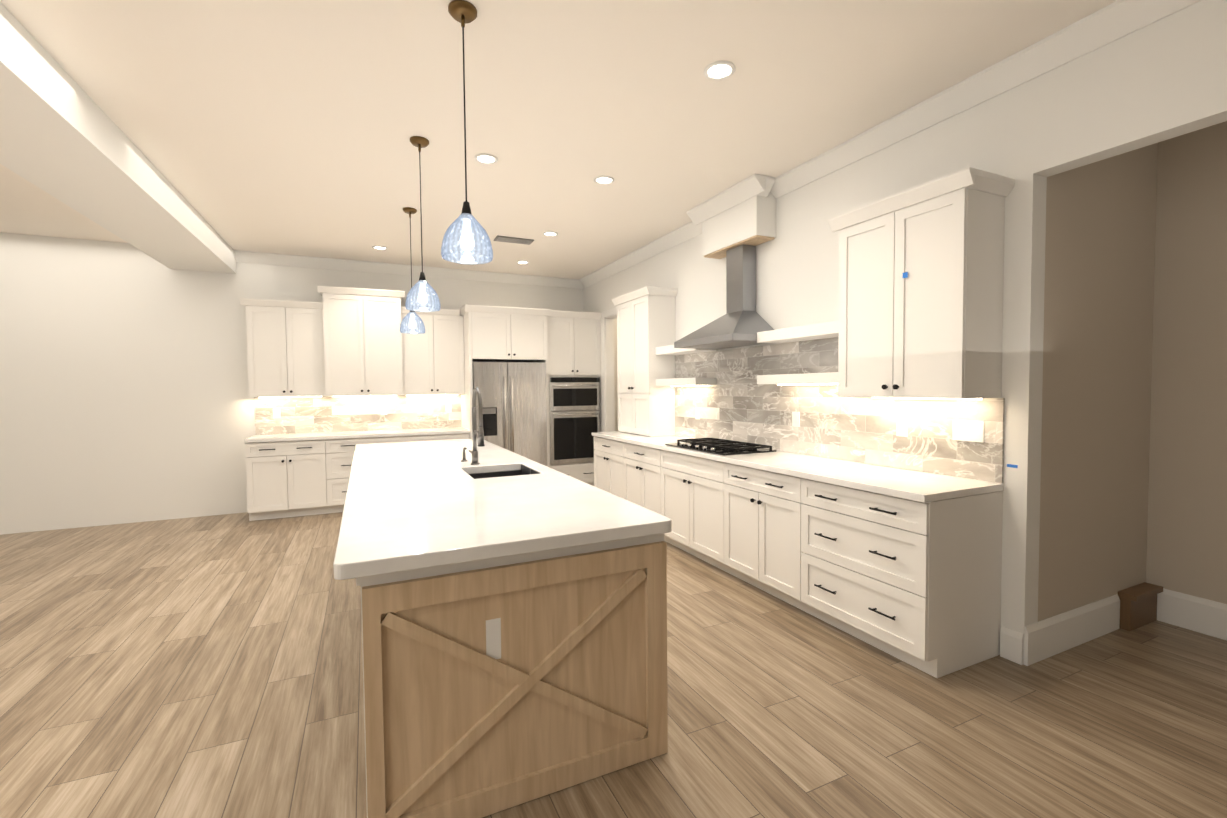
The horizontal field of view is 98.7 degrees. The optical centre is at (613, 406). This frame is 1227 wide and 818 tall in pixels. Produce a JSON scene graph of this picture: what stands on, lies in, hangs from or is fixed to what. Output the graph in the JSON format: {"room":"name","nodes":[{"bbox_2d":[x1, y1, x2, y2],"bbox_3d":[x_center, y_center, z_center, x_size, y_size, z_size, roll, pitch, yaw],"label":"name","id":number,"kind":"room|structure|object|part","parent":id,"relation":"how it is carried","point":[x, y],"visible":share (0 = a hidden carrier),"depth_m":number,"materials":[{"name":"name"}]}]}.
{"room":"kitchen","nodes":[
{"label":"kitchen","id":0,"kind":"room"},
{"bbox_2d":[0,232,617,534],"bbox_3d":[-2.912,-0.317,6.926,10.600,3.050,0.120,-1,2,-25],"label":"wall","id":1,"kind":"structure","parent":0,"point":[124,394],"depth_m":5.75,"materials":[{"name":"white paint"}]},
{"bbox_2d":[245,305,318,396],"bbox_3d":[-3.840,-0.638,6.230,0.763,1.030,0.328,-1,2,-25],"label":"upper cabinet","id":2,"kind":"object","parent":1,"relation":"attached to","point":[280,339],"depth_m":6.06,"materials":[{"name":"white paint"}]},
{"bbox_2d":[254,395,461,434],"bbox_3d":[-3.171,0.078,6.744,2.378,0.445,0.011,-1,2,-25],"label":"backsplash","id":3,"kind":"structure","parent":1,"relation":"attached to","point":[317,414],"depth_m":6.68,"materials":[{"name":"tile"}]},
{"bbox_2d":[273,408,280,417],"bbox_3d":[-4.041,0.076,6.324,0.075,0.115,0.007,-1,2,-25],"label":"electrical outlet","id":4,"kind":"object","parent":3,"relation":"attached to","point":[276,413],"visible":1,"depth_m":6.32,"materials":[{"name":"white plastic"}]},
{"bbox_2d":[381,406,386,414],"bbox_3d":[-2.973,0.043,6.825,0.075,0.115,0.007,-1,2,-25],"label":"electrical outlet","id":5,"kind":"object","parent":3,"relation":"attached to","point":[383,410],"visible":1,"depth_m":6.82,"materials":[{"name":"white plastic"}]},
{"bbox_2d":[446,404,451,411],"bbox_3d":[-2.243,0.014,7.167,0.075,0.115,0.007,-1,2,-25],"label":"electrical outlet","id":6,"kind":"object","parent":3,"relation":"attached to","point":[448,407],"visible":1,"depth_m":7.16,"materials":[{"name":"white plastic"}]},
{"bbox_2d":[315,289,410,396],"bbox_3d":[-3.092,-0.746,6.534,0.973,1.211,0.407,-1,2,-25],"label":"upper cabinet","id":7,"kind":"object","parent":1,"relation":"attached to","point":[342,342],"depth_m":6.34,"materials":[{"name":"white paint"}]},
{"bbox_2d":[234,250,583,288],"bbox_3d":[-2.399,-1.792,6.997,4.339,0.114,0.100,-1,2,-25],"label":"crown molding","id":8,"kind":"structure","parent":1,"relation":"attached to","point":[311,262],"depth_m":6.79,"materials":[{"name":"white paint"}]},
{"bbox_2d":[407,313,464,395],"bbox_3d":[-2.377,-0.676,6.915,0.760,1.030,0.328,-1,2,-25],"label":"upper cabinet","id":9,"kind":"object","parent":1,"relation":"attached to","point":[436,356],"depth_m":6.79,"materials":[{"name":"white paint"}]},
{"bbox_2d":[463,312,547,363],"bbox_3d":[-1.473,-0.920,7.129,0.994,0.584,0.698,-1,2,-25],"label":"upper cabinet","id":10,"kind":"object","parent":1,"relation":"attached to","point":[488,336],"depth_m":6.80,"materials":[{"name":"white paint"}]},
{"bbox_2d":[0,0,1116,278],"bbox_3d":[-0.915,-1.748,2.447,10.720,0.100,9.840,-1,2,-25],"label":"ceiling","id":11,"kind":"structure","parent":0,"point":[280,126],"depth_m":2.96,"materials":[{"name":"white paint"}]},
{"bbox_2d":[0,2,236,273],"bbox_3d":[-2.619,-1.528,1.653,0.610,0.249,9.600,-1,2,-25],"label":"ceiling beam","id":12,"kind":"structure","parent":11,"relation":"attached to","point":[65,139],"depth_m":3.22,"materials":[{"name":"white paint"}]},
{"bbox_2d":[372,246,386,249],"bbox_3d":[-2.652,-1.805,5.984,0.160,0.009,0.160,-1,2,-25],"label":"recessed light","id":13,"kind":"object","parent":11,"relation":"in","point":[380,247],"visible":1,"depth_m":5.97,"materials":[{"name":"white plastic"}]},
{"bbox_2d":[400,207,424,333],"bbox_3d":[-1.821,-1.222,4.747,0.218,1.100,0.218,-1,2,-25],"label":"pendant light","id":14,"kind":"object","parent":11,"relation":"hanging from","point":[412,322],"visible":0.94,"depth_m":4.70,"materials":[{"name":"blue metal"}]},
{"bbox_2d":[405,136,440,311],"bbox_3d":[-1.254,-1.184,3.439,0.218,1.090,0.218,-1,2,-25],"label":"pendant light","id":15,"kind":"object","parent":11,"relation":"hanging from","point":[422,295],"visible":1,"depth_m":3.40,"materials":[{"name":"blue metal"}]},
{"bbox_2d":[441,0,492,263],"bbox_3d":[-0.637,-1.167,2.264,0.218,1.050,0.218,-1,2,-25],"label":"pendant light","id":16,"kind":"object","parent":11,"relation":"hanging from","point":[466,239],"visible":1,"depth_m":2.22,"materials":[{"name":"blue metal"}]},
{"bbox_2d":[474,154,497,163],"bbox_3d":[-0.892,-1.738,3.696,0.160,0.009,0.160,-1,2,-25],"label":"recessed light","id":17,"kind":"object","parent":11,"relation":"in","point":[486,158],"visible":1,"depth_m":3.69,"materials":[{"name":"white plastic"}]},
{"bbox_2d":[494,235,533,244],"bbox_3d":[-1.080,-1.808,5.716,0.400,0.013,0.180,-1,2,-25],"label":"ceiling vent","id":18,"kind":"object","parent":11,"relation":"in","point":[513,240],"visible":1,"depth_m":5.70,"materials":[{"name":"grey metal"}]},
{"bbox_2d":[517,261,528,263],"bbox_3d":[-1.158,-1.846,6.729,0.160,0.009,0.160,-1,2,-25],"label":"recessed light","id":19,"kind":"object","parent":11,"relation":"in","point":[523,262],"visible":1,"depth_m":6.74,"materials":[{"name":"white plastic"}]},
{"bbox_2d":[543,231,557,235],"bbox_3d":[-0.658,-1.806,5.500,0.160,0.009,0.160,-1,2,-25],"label":"recessed light","id":20,"kind":"object","parent":11,"relation":"in","point":[549,233],"visible":0.98,"depth_m":5.49,"materials":[{"name":"white plastic"}]},
{"bbox_2d":[594,176,613,183],"bbox_3d":[-0.073,-1.760,4.091,0.160,0.009,0.160,-1,2,-25],"label":"recessed light","id":21,"kind":"object","parent":11,"relation":"in","point":[603,179],"visible":1,"depth_m":4.09,"materials":[{"name":"white plastic"}]},
{"bbox_2d":[704,61,734,79],"bbox_3d":[0.541,-1.714,2.689,0.160,0.009,0.160,-1,2,-25],"label":"recessed light","id":22,"kind":"object","parent":11,"relation":"in","point":[719,70],"visible":1,"depth_m":2.69,"materials":[{"name":"white plastic"}]},
{"bbox_2d":[0,512,1226,817],"bbox_3d":[-0.886,1.400,2.561,10.720,0.100,9.840,-1,2,-25],"label":"floor","id":23,"kind":"structure","parent":0,"point":[206,666],"depth_m":2.37,"materials":[{"name":"brown wood"}]},
{"bbox_2d":[245,440,320,520],"bbox_3d":[-3.768,0.807,6.156,0.764,0.872,0.608,-1,2,-25],"label":"base cabinet","id":24,"kind":"object","parent":23,"relation":"on","point":[284,479],"depth_m":5.87,"materials":[{"name":"white paint"}]},
{"bbox_2d":[317,436,404,513],"bbox_3d":[-3.036,0.787,6.499,0.973,0.872,0.608,-1,2,-25],"label":"base cabinet","id":25,"kind":"object","parent":23,"relation":"on","point":[334,456],"depth_m":6.10,"materials":[{"name":"white paint"}]},
{"bbox_2d":[405,433,468,441],"bbox_3d":[-2.305,0.768,6.842,0.760,0.872,0.608,-1,2,-25],"label":"base cabinet","id":26,"kind":"object","parent":23,"relation":"on","point":[414,438],"depth_m":6.55,"materials":[{"name":"white paint"}]},
{"bbox_2d":[244,427,469,442],"bbox_3d":[-3.036,0.331,6.471,2.378,0.038,0.633,-1,2,-25],"label":"countertop","id":27,"kind":"structure","parent":26,"relation":"on","point":[340,435],"depth_m":6.28,"materials":[{"name":"stone"}]},
{"bbox_2d":[472,362,546,465],"bbox_3d":[-1.450,0.301,7.107,0.944,1.773,0.772,-1,2,-25],"label":"fridge","id":28,"kind":"object","parent":23,"relation":"on","point":[514,403],"visible":0.54,"depth_m":6.82,"materials":[{"name":"silver metal"}]},
{"bbox_2d":[356,470,667,817],"bbox_3d":[-1.062,0.876,3.493,1.082,0.879,3.696,-1,2,-25],"label":"kitchen island","id":29,"kind":"object","parent":23,"relation":"on","point":[444,569],"depth_m":1.80,"materials":[{"name":"brown wood"}]},
{"bbox_2d":[333,439,671,579],"bbox_3d":[-1.085,0.412,3.459,1.150,0.047,3.750,-1,2,-25],"label":"island countertop","id":30,"kind":"structure","parent":29,"relation":"on","point":[416,505],"depth_m":2.17,"materials":[{"name":"stone"}]},
{"bbox_2d":[461,447,466,461],"bbox_3d":[-1.034,0.328,3.663,0.043,0.106,0.103,-1,2,-25],"label":"soap dispenser","id":31,"kind":"object","parent":30,"relation":"on","point":[464,454],"visible":1,"depth_m":3.68,"materials":[{"name":"silver metal"}]},
{"bbox_2d":[469,386,484,464],"bbox_3d":[-0.898,0.124,3.458,0.060,0.524,0.328,-1,2,-25],"label":"faucet","id":32,"kind":"object","parent":30,"relation":"on","point":[477,392],"visible":1,"depth_m":3.50,"materials":[{"name":"silver metal"}]},
{"bbox_2d":[469,464,540,478],"bbox_3d":[-0.701,0.536,3.272,0.424,0.276,0.504,-1,2,-25],"label":"sink","id":33,"kind":"object","parent":30,"relation":"in","point":[524,470],"visible":0.21,"depth_m":3.49,"materials":[{"name":"grey metal"}]},
{"bbox_3d":[-0.277,0.951,1.835,1.062,0.831,0.024,-1,2,-25],"label":"kitchen island panel","id":34,"kind":"part","parent":29,"relation":"part of","materials":[{"name":"brown wood"}]},
{"bbox_2d":[536,312,600,485],"bbox_3d":[-0.670,-0.063,7.534,0.832,2.453,0.698,-1,2,-25],"label":"tall cabinet","id":35,"kind":"object","parent":23,"relation":"on","point":[568,345],"depth_m":7.26,"materials":[{"name":"white paint"}]},
{"bbox_2d":[549,377,600,464],"bbox_3d":[-0.513,0.179,7.279,0.745,1.190,0.086,-1,2,-25],"label":"wall oven","id":36,"kind":"object","parent":35,"relation":"in","point":[571,439],"visible":1,"depth_m":7.27,"materials":[{"name":"silver metal"}]},
{"bbox_2d":[594,436,625,499],"bbox_3d":[0.227,0.778,5.935,0.608,0.872,0.856,-1,2,-25],"label":"base cabinet","id":37,"kind":"object","parent":23,"relation":"on","point":[609,455],"depth_m":5.77,"materials":[{"name":"white paint"}]},
{"bbox_2d":[592,431,1003,502],"bbox_3d":[0.893,0.368,4.462,0.633,0.038,4.063,-1,2,-25],"label":"countertop","id":38,"kind":"structure","parent":37,"relation":"on","point":[919,486],"depth_m":3.16,"materials":[{"name":"stone"}]},
{"bbox_2d":[612,286,677,436],"bbox_3d":[0.335,-0.483,5.911,0.373,1.563,0.851,-1,2,-25],"label":"cabinet","id":39,"kind":"object","parent":38,"relation":"on","point":[645,329],"visible":1,"depth_m":5.63,"materials":[{"name":"white paint"}]},
{"bbox_2d":[665,438,775,455],"bbox_3d":[0.879,0.325,4.461,0.510,0.045,0.860,-1,2,-25],"label":"cooktop","id":40,"kind":"object","parent":38,"relation":"in","point":[724,447],"visible":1,"depth_m":4.31,"materials":[{"name":"black metal"}]},
{"bbox_2d":[626,443,661,514],"bbox_3d":[0.544,0.800,5.259,0.608,0.872,0.876,-1,2,-25],"label":"base cabinet","id":41,"kind":"object","parent":23,"relation":"on","point":[643,464],"depth_m":5.07,"materials":[{"name":"white paint"}]},
{"bbox_2d":[662,450,729,573],"bbox_3d":[0.903,0.825,4.495,0.608,0.872,1.051,-1,2,-25],"label":"base cabinet","id":42,"kind":"object","parent":23,"relation":"on","point":[695,490],"depth_m":4.26,"materials":[{"name":"white paint"}]},
{"bbox_2d":[730,464,801,609],"bbox_3d":[1.252,0.848,3.752,0.608,0.872,0.829,-1,2,-25],"label":"base cabinet","id":43,"kind":"object","parent":23,"relation":"on","point":[766,506],"depth_m":3.53,"materials":[{"name":"white paint"}]},
{"bbox_2d":[802,478,1002,677],"bbox_3d":[1.586,0.871,3.041,0.608,0.872,0.864,-1,2,-25],"label":"base cabinet","id":44,"kind":"object","parent":23,"relation":"on","point":[916,584],"depth_m":2.71,"materials":[{"name":"white paint"}]},
{"bbox_2d":[1118,582,1162,630],"bbox_3d":[3.124,1.185,3.126,0.330,0.214,0.084,-1,2,-25],"label":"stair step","id":45,"kind":"structure","parent":23,"relation":"on","point":[1138,605],"depth_m":3.08,"materials":[{"name":"brown wood"}]},
{"bbox_2d":[583,0,1226,664],"bbox_3d":[1.652,-0.240,3.701,0.120,3.050,9.600,-1,2,-25],"label":"wall","id":46,"kind":"structure","parent":0,"point":[1159,80],"depth_m":2.69,"materials":[{"name":"white paint"}]},
{"bbox_2d":[601,307,616,431],"bbox_3d":[0.120,-0.065,6.955,0.141,2.490,1.000,-1,2,-25],"label":"door frame","id":47,"kind":"structure","parent":46,"relation":"attached to","point":[609,316],"depth_m":7.30,"materials":[{"name":"white paint"}]},
{"bbox_2d":[656,345,715,354],"bbox_3d":[0.705,-0.578,5.249,0.237,0.080,0.742,-1,2,-25],"label":"shelf","id":48,"kind":"object","parent":46,"relation":"attached to","point":[668,350],"visible":0.62,"depth_m":5.23,"materials":[{"name":"white paint"}]},
{"bbox_2d":[656,378,715,386],"bbox_3d":[0.708,-0.246,5.261,0.237,0.080,0.742,-1,2,-25],"label":"shelf","id":49,"kind":"object","parent":46,"relation":"attached to","point":[675,382],"visible":1,"depth_m":5.06,"materials":[{"name":"white paint"}]},
{"bbox_2d":[674,244,773,348],"bbox_3d":[0.935,-0.938,4.469,0.466,0.830,0.840,-1,2,-25],"label":"range hood","id":50,"kind":"object","parent":46,"relation":"attached to","point":[741,322],"visible":0.94,"depth_m":4.42,"materials":[{"name":"silver metal"}]},
{"bbox_2d":[702,191,775,258],"bbox_3d":[1.057,-1.574,4.517,0.198,0.430,0.740,-1,2,-25],"label":"box","id":51,"kind":"object","parent":46,"relation":"attached to","point":[751,221],"visible":0.68,"depth_m":4.33,"materials":[{"name":"white paint"}]},
{"bbox_2d":[757,372,837,384],"bbox_3d":[1.406,-0.198,3.777,0.237,0.080,0.851,-1,2,-25],"label":"shelf","id":52,"kind":"object","parent":46,"relation":"attached to","point":[831,378],"visible":0.54,"depth_m":3.72,"materials":[{"name":"white paint"}]},
{"bbox_2d":[757,320,838,342],"bbox_3d":[1.403,-0.531,3.765,0.237,0.080,0.851,-1,2,-25],"label":"shelf","id":53,"kind":"object","parent":46,"relation":"attached to","point":[824,330],"visible":0.62,"depth_m":3.71,"materials":[{"name":"white paint"}]},
{"bbox_2d":[675,337,1004,482],"bbox_3d":[1.349,-0.076,4.199,0.011,0.857,3.218,-1,2,-25],"label":"backsplash","id":54,"kind":"structure","parent":46,"relation":"attached to","point":[736,402],"depth_m":3.84,"materials":[{"name":"tile"}]},
{"bbox_2d":[695,408,699,418],"bbox_3d":[0.841,0.065,5.268,0.007,0.115,0.075,-1,2,-25],"label":"electrical outlet","id":55,"kind":"object","parent":54,"relation":"attached to","point":[697,413],"visible":1,"depth_m":5.26,"materials":[{"name":"white plastic"}]},
{"bbox_2d":[792,412,799,426],"bbox_3d":[1.406,0.094,4.064,0.007,0.115,0.075,-1,2,-25],"label":"electrical outlet","id":56,"kind":"object","parent":54,"relation":"attached to","point":[795,419],"visible":1,"depth_m":4.06,"materials":[{"name":"white plastic"}]},
{"bbox_2d":[896,418,907,436],"bbox_3d":[1.785,0.125,3.259,0.007,0.115,0.075,-1,2,-25],"label":"electrical outlet","id":57,"kind":"object","parent":54,"relation":"attached to","point":[902,427],"visible":1,"depth_m":3.25,"materials":[{"name":"white plastic"}]},
{"bbox_2d":[952,420,983,442],"bbox_3d":[1.952,0.131,2.903,0.007,0.115,0.165,-1,2,-25],"label":"light switch","id":58,"kind":"object","parent":54,"relation":"attached to","point":[968,430],"visible":1,"depth_m":2.90,"materials":[{"name":"white plastic"}]},
{"bbox_2d":[580,0,1201,287],"bbox_3d":[1.469,-1.700,3.513,0.300,0.114,9.500,-1,2,-25],"label":"crown molding","id":59,"kind":"structure","parent":46,"relation":"attached to","point":[1110,23],"depth_m":2.94,"materials":[{"name":"white paint"}]},
{"bbox_2d":[828,167,1014,399],"bbox_3d":[1.694,-0.605,3.005,0.373,1.122,0.853,-1,2,-25],"label":"upper cabinet","id":60,"kind":"object","parent":46,"relation":"attached to","point":[920,300],"visible":1,"depth_m":2.78,"materials":[{"name":"white paint"}]},
{"bbox_2d":[1007,464,1017,467],"bbox_3d":[2.058,0.304,2.721,0.002,0.015,0.050,-1,2,-25],"label":"tape","id":61,"kind":"object","parent":46,"relation":"attached to","point":[1011,465],"visible":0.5,"depth_m":2.71,"materials":[{"name":"blue"}]},
{"bbox_2d":[1038,141,1161,621],"bbox_3d":[2.702,-0.224,2.994,1.180,3.050,0.115,-1,2,-25],"label":"wall","id":62,"kind":"structure","parent":0,"point":[1133,487],"depth_m":2.93,"materials":[{"name":"beige paint"}]},
{"bbox_2d":[1012,594,1119,665],"bbox_3d":[2.515,1.207,2.886,0.957,0.199,0.029,-1,2,-25],"label":"baseboard","id":63,"kind":"structure","parent":62,"relation":"attached to","point":[1052,636],"depth_m":2.83,"materials":[{"name":"white paint"}]},
{"bbox_2d":[1150,121,1226,603],"bbox_3d":[4.067,-0.187,1.616,0.120,3.050,3.771,-1,2,-25],"label":"wall","id":64,"kind":"structure","parent":0,"point":[1188,478],"depth_m":3.04,"materials":[{"name":"beige paint"}]},
{"bbox_2d":[1157,588,1226,639],"bbox_3d":[4.045,1.240,1.579,0.016,0.199,3.640,-1,2,-25],"label":"baseboard","id":65,"kind":"structure","parent":64,"relation":"attached to","point":[1201,615],"depth_m":3.04,"materials":[{"name":"white paint"}]}
]}

